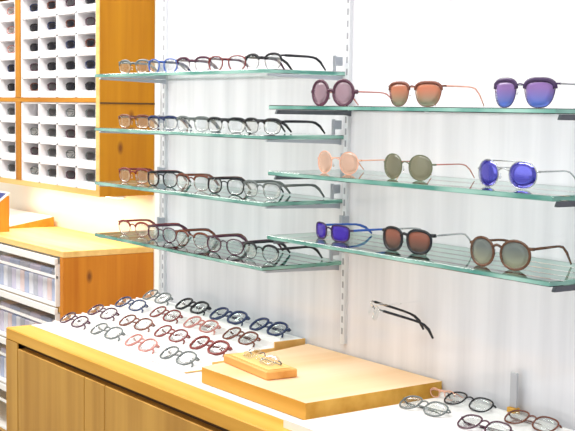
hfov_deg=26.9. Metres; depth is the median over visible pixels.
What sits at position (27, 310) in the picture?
glasses case
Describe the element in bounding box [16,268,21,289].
case
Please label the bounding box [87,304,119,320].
eyeglasses
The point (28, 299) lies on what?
shelf
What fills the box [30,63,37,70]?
eyeglasses
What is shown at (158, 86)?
trim
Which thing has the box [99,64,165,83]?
shelf bracket
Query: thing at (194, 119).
eyeglasses
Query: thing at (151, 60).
eyeglasses
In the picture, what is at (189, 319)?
eyeglasses
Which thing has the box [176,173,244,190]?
eyeglasses
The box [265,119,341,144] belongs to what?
shelf bracket
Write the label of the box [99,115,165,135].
shelf bracket
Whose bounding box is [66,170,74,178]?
eyeglasses
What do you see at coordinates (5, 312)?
case
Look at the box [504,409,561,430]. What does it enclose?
eyeglasses
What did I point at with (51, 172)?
eyeglasses
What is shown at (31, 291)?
case
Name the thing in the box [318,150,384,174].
sunglasses
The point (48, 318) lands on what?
glasses case
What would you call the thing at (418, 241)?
sunglasses
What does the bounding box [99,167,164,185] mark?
shelf bracket
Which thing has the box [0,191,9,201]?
display card
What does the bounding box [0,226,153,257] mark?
countertop
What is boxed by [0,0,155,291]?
wall
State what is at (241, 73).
glass shelf
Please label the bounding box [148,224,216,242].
eyeglasses
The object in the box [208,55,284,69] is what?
eyeglasses
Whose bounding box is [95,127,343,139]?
glass shelf
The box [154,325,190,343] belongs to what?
eyeglasses
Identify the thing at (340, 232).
sunglasses
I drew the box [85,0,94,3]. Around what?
eyeglasses
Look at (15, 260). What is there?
glasses case
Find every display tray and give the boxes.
[47,297,304,372]
[283,392,573,430]
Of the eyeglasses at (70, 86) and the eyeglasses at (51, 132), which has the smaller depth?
the eyeglasses at (70, 86)
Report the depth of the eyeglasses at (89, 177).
3.97 m
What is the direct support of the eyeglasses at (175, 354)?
on the display tray at (268, 343)
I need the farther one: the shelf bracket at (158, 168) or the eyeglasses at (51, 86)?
the eyeglasses at (51, 86)
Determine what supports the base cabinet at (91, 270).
on the floor
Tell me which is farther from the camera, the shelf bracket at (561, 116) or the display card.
the display card
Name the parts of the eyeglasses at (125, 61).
frame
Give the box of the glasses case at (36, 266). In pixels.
[30,262,50,274]
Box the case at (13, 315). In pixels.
[12,314,17,326]
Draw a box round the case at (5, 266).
[4,265,8,285]
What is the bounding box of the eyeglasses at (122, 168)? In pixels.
[118,167,186,183]
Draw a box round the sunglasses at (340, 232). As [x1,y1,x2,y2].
[316,221,382,241]
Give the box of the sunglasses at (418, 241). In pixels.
[382,226,470,254]
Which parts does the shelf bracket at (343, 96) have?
arm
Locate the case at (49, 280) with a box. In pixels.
[47,278,53,300]
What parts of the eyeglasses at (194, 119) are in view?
frame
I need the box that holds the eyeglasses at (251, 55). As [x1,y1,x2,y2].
[245,52,325,70]
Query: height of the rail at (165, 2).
1.160 m
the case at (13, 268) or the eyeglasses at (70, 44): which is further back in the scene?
the case at (13, 268)
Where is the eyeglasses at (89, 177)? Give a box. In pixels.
[85,173,95,181]
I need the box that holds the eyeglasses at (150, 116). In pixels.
[148,115,218,129]
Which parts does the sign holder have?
plate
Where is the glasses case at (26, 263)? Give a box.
[20,260,40,271]
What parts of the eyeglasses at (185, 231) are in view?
frame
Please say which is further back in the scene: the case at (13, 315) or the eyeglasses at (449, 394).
the case at (13, 315)
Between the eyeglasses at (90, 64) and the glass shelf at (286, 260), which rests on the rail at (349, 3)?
the glass shelf at (286, 260)
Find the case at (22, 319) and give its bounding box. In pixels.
[20,317,25,325]
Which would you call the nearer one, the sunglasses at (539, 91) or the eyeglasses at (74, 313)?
the sunglasses at (539, 91)
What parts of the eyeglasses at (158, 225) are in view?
frame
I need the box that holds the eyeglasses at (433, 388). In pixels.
[430,387,462,400]
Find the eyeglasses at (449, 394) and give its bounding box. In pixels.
[444,391,496,412]
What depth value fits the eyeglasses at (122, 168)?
2.83 m
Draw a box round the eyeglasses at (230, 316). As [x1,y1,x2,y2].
[209,307,249,325]
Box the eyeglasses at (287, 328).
[249,317,290,337]
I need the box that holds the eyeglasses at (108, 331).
[90,323,125,340]
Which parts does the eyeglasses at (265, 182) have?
frame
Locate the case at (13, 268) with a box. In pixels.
[12,267,16,288]
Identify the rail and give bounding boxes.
[161,0,167,295]
[340,0,352,343]
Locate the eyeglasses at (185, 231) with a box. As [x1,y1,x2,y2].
[175,229,247,248]
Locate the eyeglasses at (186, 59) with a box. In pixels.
[176,56,224,70]
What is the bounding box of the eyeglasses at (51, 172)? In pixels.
[47,168,55,176]
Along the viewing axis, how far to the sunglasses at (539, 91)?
1.79 m
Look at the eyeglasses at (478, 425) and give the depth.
1.94 m
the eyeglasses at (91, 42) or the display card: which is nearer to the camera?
the eyeglasses at (91, 42)
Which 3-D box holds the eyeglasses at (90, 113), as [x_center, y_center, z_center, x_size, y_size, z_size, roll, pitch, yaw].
[-0.620,-0.334,3.939,0.116,0.030,0.018,4,6,34]
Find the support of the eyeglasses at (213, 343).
on the display tray at (268, 343)
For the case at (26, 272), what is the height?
0.072 m
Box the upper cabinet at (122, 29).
[0,0,154,198]
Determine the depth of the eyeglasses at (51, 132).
4.20 m
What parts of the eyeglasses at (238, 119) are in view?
frame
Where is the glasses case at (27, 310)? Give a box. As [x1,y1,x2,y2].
[20,307,41,319]
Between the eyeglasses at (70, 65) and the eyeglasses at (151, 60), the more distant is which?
the eyeglasses at (70, 65)
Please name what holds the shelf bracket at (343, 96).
attached to the rail at (349, 3)
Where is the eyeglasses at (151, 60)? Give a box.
[148,58,215,71]
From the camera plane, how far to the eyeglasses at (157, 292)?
2.95 m
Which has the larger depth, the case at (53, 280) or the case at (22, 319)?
the case at (22, 319)
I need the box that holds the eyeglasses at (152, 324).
[119,314,154,331]
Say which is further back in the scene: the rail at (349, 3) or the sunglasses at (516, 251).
the rail at (349, 3)
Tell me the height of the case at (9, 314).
0.072 m
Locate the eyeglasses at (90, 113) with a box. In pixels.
[85,109,95,117]
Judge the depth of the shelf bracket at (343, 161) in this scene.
2.36 m
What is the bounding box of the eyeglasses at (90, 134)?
[85,130,95,138]
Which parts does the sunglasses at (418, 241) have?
frame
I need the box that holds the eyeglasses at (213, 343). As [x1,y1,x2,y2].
[189,335,232,356]
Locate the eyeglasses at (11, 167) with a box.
[8,164,14,171]
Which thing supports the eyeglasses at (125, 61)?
on the glass shelf at (241, 73)
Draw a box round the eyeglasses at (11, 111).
[7,107,14,114]
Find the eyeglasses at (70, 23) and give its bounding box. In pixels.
[65,19,74,27]
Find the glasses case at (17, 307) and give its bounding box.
[10,304,29,315]
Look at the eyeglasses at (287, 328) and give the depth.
2.56 m
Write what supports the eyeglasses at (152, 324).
on the display tray at (268, 343)
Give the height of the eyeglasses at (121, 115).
0.032 m
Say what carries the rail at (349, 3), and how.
attached to the wall at (484, 329)
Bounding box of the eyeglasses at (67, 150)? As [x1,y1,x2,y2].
[66,150,74,158]
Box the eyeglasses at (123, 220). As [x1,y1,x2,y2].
[118,219,182,236]
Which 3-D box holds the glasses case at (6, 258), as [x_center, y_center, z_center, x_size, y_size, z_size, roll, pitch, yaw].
[-0.976,0.157,4.247,0.050,0.030,0.082,-3,6,-36]
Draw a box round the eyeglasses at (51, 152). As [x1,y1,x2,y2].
[47,148,55,156]
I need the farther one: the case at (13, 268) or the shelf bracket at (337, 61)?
the case at (13, 268)
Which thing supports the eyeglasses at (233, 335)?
on the display tray at (268, 343)
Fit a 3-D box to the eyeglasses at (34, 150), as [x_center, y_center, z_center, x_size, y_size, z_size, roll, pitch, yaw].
[-0.880,-0.230,4.311,0.116,0.030,0.018,4,6,34]
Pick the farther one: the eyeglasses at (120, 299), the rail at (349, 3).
the eyeglasses at (120, 299)
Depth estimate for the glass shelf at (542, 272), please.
1.98 m
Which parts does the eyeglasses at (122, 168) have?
frame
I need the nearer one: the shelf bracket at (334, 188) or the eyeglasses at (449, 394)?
the eyeglasses at (449, 394)
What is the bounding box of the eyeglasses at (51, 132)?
[47,128,55,136]
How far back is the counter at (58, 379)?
2.45 m
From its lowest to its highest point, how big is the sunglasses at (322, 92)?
0.051 m
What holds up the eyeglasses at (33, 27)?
in the upper cabinet at (122, 29)
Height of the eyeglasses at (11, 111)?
0.030 m
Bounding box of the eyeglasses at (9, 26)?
[7,26,14,33]
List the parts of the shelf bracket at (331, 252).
arm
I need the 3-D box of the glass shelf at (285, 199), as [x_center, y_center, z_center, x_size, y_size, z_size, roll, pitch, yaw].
[-0.173,-0.053,2.630,0.197,0.008,0.707,-3,6,-36]
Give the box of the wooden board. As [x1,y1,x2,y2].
[202,344,441,419]
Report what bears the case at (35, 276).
in the base cabinet at (91, 270)
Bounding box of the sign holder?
[507,372,519,414]
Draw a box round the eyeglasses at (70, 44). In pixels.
[65,40,74,48]
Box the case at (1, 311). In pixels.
[0,310,4,330]
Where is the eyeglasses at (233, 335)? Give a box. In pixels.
[222,327,260,346]
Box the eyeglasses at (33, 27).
[30,23,37,31]
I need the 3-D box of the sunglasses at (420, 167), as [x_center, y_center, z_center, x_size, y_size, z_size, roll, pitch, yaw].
[0.245,-0.085,2.079,0.123,0.044,0.120,-4,7,-40]
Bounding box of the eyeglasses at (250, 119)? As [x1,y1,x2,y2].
[244,117,324,133]
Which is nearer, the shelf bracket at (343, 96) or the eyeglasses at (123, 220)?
the shelf bracket at (343, 96)
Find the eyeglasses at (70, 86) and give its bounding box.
[65,82,74,90]
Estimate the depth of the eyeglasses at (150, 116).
2.72 m
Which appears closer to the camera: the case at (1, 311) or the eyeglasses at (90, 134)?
the eyeglasses at (90, 134)
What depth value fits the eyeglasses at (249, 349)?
2.26 m
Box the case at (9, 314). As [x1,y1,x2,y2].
[8,313,12,326]
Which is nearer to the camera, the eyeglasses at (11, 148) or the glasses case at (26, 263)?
the glasses case at (26, 263)
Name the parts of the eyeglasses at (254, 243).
frame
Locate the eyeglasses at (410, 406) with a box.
[399,395,450,416]
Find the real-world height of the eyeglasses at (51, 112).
0.030 m
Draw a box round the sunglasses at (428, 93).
[388,81,484,106]
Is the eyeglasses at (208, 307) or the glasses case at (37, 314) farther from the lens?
the glasses case at (37, 314)
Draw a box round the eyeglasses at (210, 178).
[207,177,283,194]
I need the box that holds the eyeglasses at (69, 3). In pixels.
[65,0,74,6]
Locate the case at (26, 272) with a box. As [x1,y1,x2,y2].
[25,271,28,292]
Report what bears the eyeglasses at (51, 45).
in the upper cabinet at (122, 29)
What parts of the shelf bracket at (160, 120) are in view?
arm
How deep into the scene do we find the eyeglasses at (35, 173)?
4.33 m
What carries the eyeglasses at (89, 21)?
in the upper cabinet at (122, 29)
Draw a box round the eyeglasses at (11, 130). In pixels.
[8,126,14,133]
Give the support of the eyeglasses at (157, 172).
on the glass shelf at (285, 199)
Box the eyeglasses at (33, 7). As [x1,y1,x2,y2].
[29,4,37,11]
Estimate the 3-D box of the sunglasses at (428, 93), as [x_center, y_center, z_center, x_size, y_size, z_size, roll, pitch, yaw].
[0.253,-0.206,2.043,0.124,0.043,0.129,-4,7,-41]
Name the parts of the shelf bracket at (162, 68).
arm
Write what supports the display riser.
on the countertop
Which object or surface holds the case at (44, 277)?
in the base cabinet at (91, 270)
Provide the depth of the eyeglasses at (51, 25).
4.16 m
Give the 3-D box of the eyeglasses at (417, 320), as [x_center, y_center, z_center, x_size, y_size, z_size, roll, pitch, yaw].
[0.203,0.187,2.166,0.108,0.056,0.104,0,5,-5]
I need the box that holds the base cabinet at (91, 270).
[0,226,153,430]
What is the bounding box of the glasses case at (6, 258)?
[0,254,20,265]
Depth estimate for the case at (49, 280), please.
3.92 m
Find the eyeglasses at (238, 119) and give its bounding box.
[207,117,285,132]
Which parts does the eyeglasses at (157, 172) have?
frame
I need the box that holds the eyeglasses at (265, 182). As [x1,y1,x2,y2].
[243,180,324,199]
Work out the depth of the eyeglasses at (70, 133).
4.08 m
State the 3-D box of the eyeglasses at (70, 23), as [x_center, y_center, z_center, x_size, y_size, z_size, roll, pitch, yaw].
[-0.702,-0.644,4.033,0.116,0.030,0.018,4,6,34]
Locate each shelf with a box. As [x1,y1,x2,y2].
[0,288,59,312]
[95,69,344,79]
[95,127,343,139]
[95,179,342,206]
[95,229,340,270]
[267,231,574,286]
[268,169,574,201]
[269,105,574,113]
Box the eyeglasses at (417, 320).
[372,300,433,338]
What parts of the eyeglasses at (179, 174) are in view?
frame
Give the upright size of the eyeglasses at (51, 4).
0.030 m
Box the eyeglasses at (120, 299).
[115,296,148,312]
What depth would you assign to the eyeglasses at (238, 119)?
2.50 m
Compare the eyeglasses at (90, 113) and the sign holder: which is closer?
the sign holder
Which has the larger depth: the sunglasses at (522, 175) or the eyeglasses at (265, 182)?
the eyeglasses at (265, 182)
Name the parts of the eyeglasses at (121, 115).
frame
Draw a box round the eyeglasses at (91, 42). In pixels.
[85,38,95,47]
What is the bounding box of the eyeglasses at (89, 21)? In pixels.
[85,17,95,25]
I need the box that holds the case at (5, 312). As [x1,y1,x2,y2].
[4,311,10,331]
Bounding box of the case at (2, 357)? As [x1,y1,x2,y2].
[0,355,4,376]
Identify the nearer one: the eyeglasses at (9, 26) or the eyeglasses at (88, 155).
the eyeglasses at (88, 155)
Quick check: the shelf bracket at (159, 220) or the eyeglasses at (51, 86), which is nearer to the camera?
the shelf bracket at (159, 220)
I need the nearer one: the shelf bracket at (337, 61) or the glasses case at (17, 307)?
the shelf bracket at (337, 61)
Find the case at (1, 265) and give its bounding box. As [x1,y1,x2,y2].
[0,264,4,284]
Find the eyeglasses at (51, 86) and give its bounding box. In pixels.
[47,82,55,90]
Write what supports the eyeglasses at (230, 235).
on the glass shelf at (286, 260)
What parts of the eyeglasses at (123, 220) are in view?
frame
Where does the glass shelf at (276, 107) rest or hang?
on the rail at (349, 3)
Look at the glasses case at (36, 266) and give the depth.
4.02 m
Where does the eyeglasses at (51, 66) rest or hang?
in the upper cabinet at (122, 29)
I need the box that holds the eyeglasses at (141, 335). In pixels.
[124,334,159,353]
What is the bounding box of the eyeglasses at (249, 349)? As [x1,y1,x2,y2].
[249,349,281,364]
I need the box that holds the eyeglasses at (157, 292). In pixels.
[142,289,172,305]
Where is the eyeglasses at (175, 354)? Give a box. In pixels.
[159,346,199,366]
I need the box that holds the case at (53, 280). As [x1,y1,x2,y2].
[52,279,54,301]
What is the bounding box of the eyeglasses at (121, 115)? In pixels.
[118,114,187,128]
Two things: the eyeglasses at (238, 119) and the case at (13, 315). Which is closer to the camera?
the eyeglasses at (238, 119)
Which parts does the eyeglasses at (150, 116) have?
frame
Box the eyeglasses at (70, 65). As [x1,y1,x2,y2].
[65,61,74,69]
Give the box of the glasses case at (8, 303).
[1,300,21,311]
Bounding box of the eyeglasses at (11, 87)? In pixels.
[7,83,14,90]
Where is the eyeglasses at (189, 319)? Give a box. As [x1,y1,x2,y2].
[183,316,220,334]
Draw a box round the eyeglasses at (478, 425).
[457,414,512,430]
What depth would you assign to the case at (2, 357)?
4.27 m
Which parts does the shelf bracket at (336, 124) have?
arm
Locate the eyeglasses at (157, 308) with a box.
[149,306,182,323]
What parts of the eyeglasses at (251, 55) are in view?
frame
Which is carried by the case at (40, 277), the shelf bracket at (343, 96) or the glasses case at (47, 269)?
the glasses case at (47, 269)
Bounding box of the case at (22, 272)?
[20,270,25,291]
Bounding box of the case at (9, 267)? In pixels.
[8,266,11,287]
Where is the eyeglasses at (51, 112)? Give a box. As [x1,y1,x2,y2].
[47,108,55,116]
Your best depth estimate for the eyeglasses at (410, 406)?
2.06 m
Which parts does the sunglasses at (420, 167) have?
frame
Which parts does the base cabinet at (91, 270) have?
drawer, drawer, drawer, drawer, panel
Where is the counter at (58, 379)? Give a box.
[6,323,302,430]
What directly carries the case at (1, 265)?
in the base cabinet at (91, 270)
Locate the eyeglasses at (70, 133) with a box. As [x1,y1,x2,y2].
[66,129,74,137]
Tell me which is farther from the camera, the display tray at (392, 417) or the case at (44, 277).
the case at (44, 277)
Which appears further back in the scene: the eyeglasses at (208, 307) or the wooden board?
the eyeglasses at (208, 307)
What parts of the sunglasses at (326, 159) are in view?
frame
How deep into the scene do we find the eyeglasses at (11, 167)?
4.50 m
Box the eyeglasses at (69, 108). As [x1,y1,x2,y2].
[66,108,74,116]
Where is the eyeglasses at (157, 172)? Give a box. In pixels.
[147,171,217,186]
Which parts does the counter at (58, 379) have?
door, panel, door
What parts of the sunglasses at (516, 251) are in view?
frame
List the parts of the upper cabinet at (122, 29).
post, light strip, panel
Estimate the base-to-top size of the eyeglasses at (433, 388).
0.018 m
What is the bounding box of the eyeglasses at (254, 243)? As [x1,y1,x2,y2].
[243,240,322,261]
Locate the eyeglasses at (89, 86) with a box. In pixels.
[85,82,95,90]
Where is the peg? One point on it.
(416, 301)
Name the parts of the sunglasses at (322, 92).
frame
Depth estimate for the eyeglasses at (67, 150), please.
4.09 m
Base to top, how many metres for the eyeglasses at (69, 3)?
0.030 m
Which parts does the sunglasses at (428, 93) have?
frame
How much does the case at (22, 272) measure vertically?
0.072 m
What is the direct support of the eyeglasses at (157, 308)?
on the display tray at (268, 343)
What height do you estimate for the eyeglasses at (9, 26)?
0.030 m
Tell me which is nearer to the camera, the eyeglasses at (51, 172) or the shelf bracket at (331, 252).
the shelf bracket at (331, 252)
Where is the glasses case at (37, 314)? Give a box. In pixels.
[30,311,50,323]
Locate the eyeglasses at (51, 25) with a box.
[47,21,55,29]
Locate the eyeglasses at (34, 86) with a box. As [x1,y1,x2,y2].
[30,83,37,90]
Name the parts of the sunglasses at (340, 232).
frame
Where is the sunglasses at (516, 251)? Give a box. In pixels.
[470,236,571,270]
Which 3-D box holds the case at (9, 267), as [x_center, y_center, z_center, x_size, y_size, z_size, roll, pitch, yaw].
[-0.944,0.213,4.207,0.060,0.072,0.033,-3,6,-36]
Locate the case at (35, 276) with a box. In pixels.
[33,274,39,295]
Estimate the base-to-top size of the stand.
0.130 m
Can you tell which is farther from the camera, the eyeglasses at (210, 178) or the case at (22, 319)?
the case at (22, 319)
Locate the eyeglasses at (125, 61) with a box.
[118,59,185,72]
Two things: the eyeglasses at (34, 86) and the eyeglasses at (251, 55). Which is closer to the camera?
the eyeglasses at (251, 55)
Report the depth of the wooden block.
2.23 m
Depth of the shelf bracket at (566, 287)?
1.73 m
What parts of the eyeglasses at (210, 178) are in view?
frame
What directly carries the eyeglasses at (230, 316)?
on the display tray at (268, 343)
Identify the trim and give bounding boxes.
[154,0,161,298]
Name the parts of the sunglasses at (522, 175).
frame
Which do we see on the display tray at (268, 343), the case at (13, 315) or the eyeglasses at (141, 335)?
the eyeglasses at (141, 335)
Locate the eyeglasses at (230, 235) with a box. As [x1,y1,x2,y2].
[206,234,282,254]
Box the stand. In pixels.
[0,196,8,231]
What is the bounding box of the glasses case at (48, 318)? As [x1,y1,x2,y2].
[41,314,54,323]
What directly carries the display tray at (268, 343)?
on the counter at (58, 379)
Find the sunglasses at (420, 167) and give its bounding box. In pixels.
[384,153,474,180]
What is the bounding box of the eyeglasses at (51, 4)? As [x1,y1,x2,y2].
[47,1,55,8]
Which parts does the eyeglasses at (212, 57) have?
frame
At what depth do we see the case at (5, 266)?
4.21 m
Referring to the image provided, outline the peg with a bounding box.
[370,300,421,305]
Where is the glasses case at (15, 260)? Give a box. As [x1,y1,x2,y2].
[10,257,30,268]
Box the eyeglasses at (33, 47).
[30,43,37,51]
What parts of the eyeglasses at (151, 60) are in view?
frame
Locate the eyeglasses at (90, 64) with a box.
[85,60,95,68]
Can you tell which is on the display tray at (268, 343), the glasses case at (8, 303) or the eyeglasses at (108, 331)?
the eyeglasses at (108, 331)
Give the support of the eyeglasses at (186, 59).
on the glass shelf at (241, 73)
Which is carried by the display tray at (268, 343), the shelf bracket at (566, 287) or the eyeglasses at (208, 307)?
the eyeglasses at (208, 307)
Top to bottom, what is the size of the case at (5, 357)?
0.072 m
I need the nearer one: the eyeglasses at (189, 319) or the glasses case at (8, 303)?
the eyeglasses at (189, 319)
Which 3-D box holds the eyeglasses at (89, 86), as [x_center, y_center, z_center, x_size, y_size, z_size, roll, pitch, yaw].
[-0.619,-0.423,3.932,0.116,0.030,0.018,4,6,34]
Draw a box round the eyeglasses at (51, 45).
[47,42,55,49]
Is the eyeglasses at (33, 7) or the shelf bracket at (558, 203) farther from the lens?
the eyeglasses at (33, 7)
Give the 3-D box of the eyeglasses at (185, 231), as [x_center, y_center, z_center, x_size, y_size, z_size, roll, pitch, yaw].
[-0.165,0.048,2.648,0.124,0.035,0.129,-4,7,-41]
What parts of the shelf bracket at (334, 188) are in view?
arm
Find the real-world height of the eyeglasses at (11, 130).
0.030 m
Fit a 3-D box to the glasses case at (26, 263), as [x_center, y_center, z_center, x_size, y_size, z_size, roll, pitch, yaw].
[-0.876,0.171,4.108,0.050,0.030,0.082,-3,6,-36]
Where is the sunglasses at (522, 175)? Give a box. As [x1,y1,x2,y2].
[478,159,574,189]
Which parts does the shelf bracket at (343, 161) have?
arm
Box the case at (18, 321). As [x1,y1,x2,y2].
[16,316,20,325]
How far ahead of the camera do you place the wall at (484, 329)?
2.27 m
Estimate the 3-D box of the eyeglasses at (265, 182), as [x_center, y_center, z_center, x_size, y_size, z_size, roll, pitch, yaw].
[-0.007,-0.054,2.421,0.124,0.035,0.129,-3,7,-39]
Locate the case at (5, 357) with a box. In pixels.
[4,357,5,377]
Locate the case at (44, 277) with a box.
[43,276,49,298]
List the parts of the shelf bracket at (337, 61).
arm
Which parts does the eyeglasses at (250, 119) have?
frame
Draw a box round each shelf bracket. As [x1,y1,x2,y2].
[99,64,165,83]
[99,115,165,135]
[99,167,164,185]
[99,217,164,237]
[264,250,338,272]
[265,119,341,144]
[265,183,339,208]
[266,55,342,80]
[273,215,348,243]
[274,153,349,179]
[275,90,350,115]
[552,284,574,291]
[554,201,574,206]
[557,114,574,119]
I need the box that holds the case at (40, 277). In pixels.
[38,275,42,297]
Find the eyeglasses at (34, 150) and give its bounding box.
[30,147,37,154]
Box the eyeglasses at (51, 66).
[47,62,55,70]
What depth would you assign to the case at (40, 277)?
3.98 m
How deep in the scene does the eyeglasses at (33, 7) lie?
4.28 m
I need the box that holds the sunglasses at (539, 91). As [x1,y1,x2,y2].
[493,77,574,107]
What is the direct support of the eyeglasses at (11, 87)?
in the upper cabinet at (122, 29)
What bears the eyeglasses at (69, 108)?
in the upper cabinet at (122, 29)
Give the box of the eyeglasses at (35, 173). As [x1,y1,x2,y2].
[30,166,38,174]
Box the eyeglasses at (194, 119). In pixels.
[176,116,249,130]
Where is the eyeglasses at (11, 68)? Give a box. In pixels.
[7,64,14,71]
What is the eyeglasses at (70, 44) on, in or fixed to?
in the upper cabinet at (122, 29)
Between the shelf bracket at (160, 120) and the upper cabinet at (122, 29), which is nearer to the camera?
the shelf bracket at (160, 120)
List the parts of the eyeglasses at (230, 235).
frame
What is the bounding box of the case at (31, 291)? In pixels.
[29,272,35,294]
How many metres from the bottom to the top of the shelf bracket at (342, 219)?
0.051 m
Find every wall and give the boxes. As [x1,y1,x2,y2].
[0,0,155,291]
[161,0,574,430]
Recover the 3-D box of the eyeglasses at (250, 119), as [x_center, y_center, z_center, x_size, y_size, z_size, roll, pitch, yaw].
[-0.006,-0.179,2.410,0.124,0.032,0.127,-3,7,-39]
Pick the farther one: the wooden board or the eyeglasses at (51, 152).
the eyeglasses at (51, 152)
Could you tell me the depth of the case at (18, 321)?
4.14 m
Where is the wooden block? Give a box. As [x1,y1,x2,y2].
[224,352,296,379]
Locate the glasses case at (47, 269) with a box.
[41,265,54,277]
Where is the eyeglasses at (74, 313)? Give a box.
[60,312,90,329]
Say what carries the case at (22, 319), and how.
in the base cabinet at (91, 270)
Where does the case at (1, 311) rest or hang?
in the base cabinet at (91, 270)
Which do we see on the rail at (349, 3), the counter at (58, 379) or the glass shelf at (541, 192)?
the glass shelf at (541, 192)
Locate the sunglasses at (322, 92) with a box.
[311,79,389,106]
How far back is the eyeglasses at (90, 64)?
3.94 m
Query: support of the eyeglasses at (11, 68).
in the upper cabinet at (122, 29)
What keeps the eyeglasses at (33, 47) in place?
in the upper cabinet at (122, 29)
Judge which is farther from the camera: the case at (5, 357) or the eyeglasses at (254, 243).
the case at (5, 357)
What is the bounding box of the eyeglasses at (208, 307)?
[175,298,211,315]
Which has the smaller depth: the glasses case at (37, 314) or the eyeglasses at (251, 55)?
the eyeglasses at (251, 55)
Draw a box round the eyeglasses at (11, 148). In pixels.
[8,145,14,152]
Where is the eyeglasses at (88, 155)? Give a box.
[85,152,95,159]

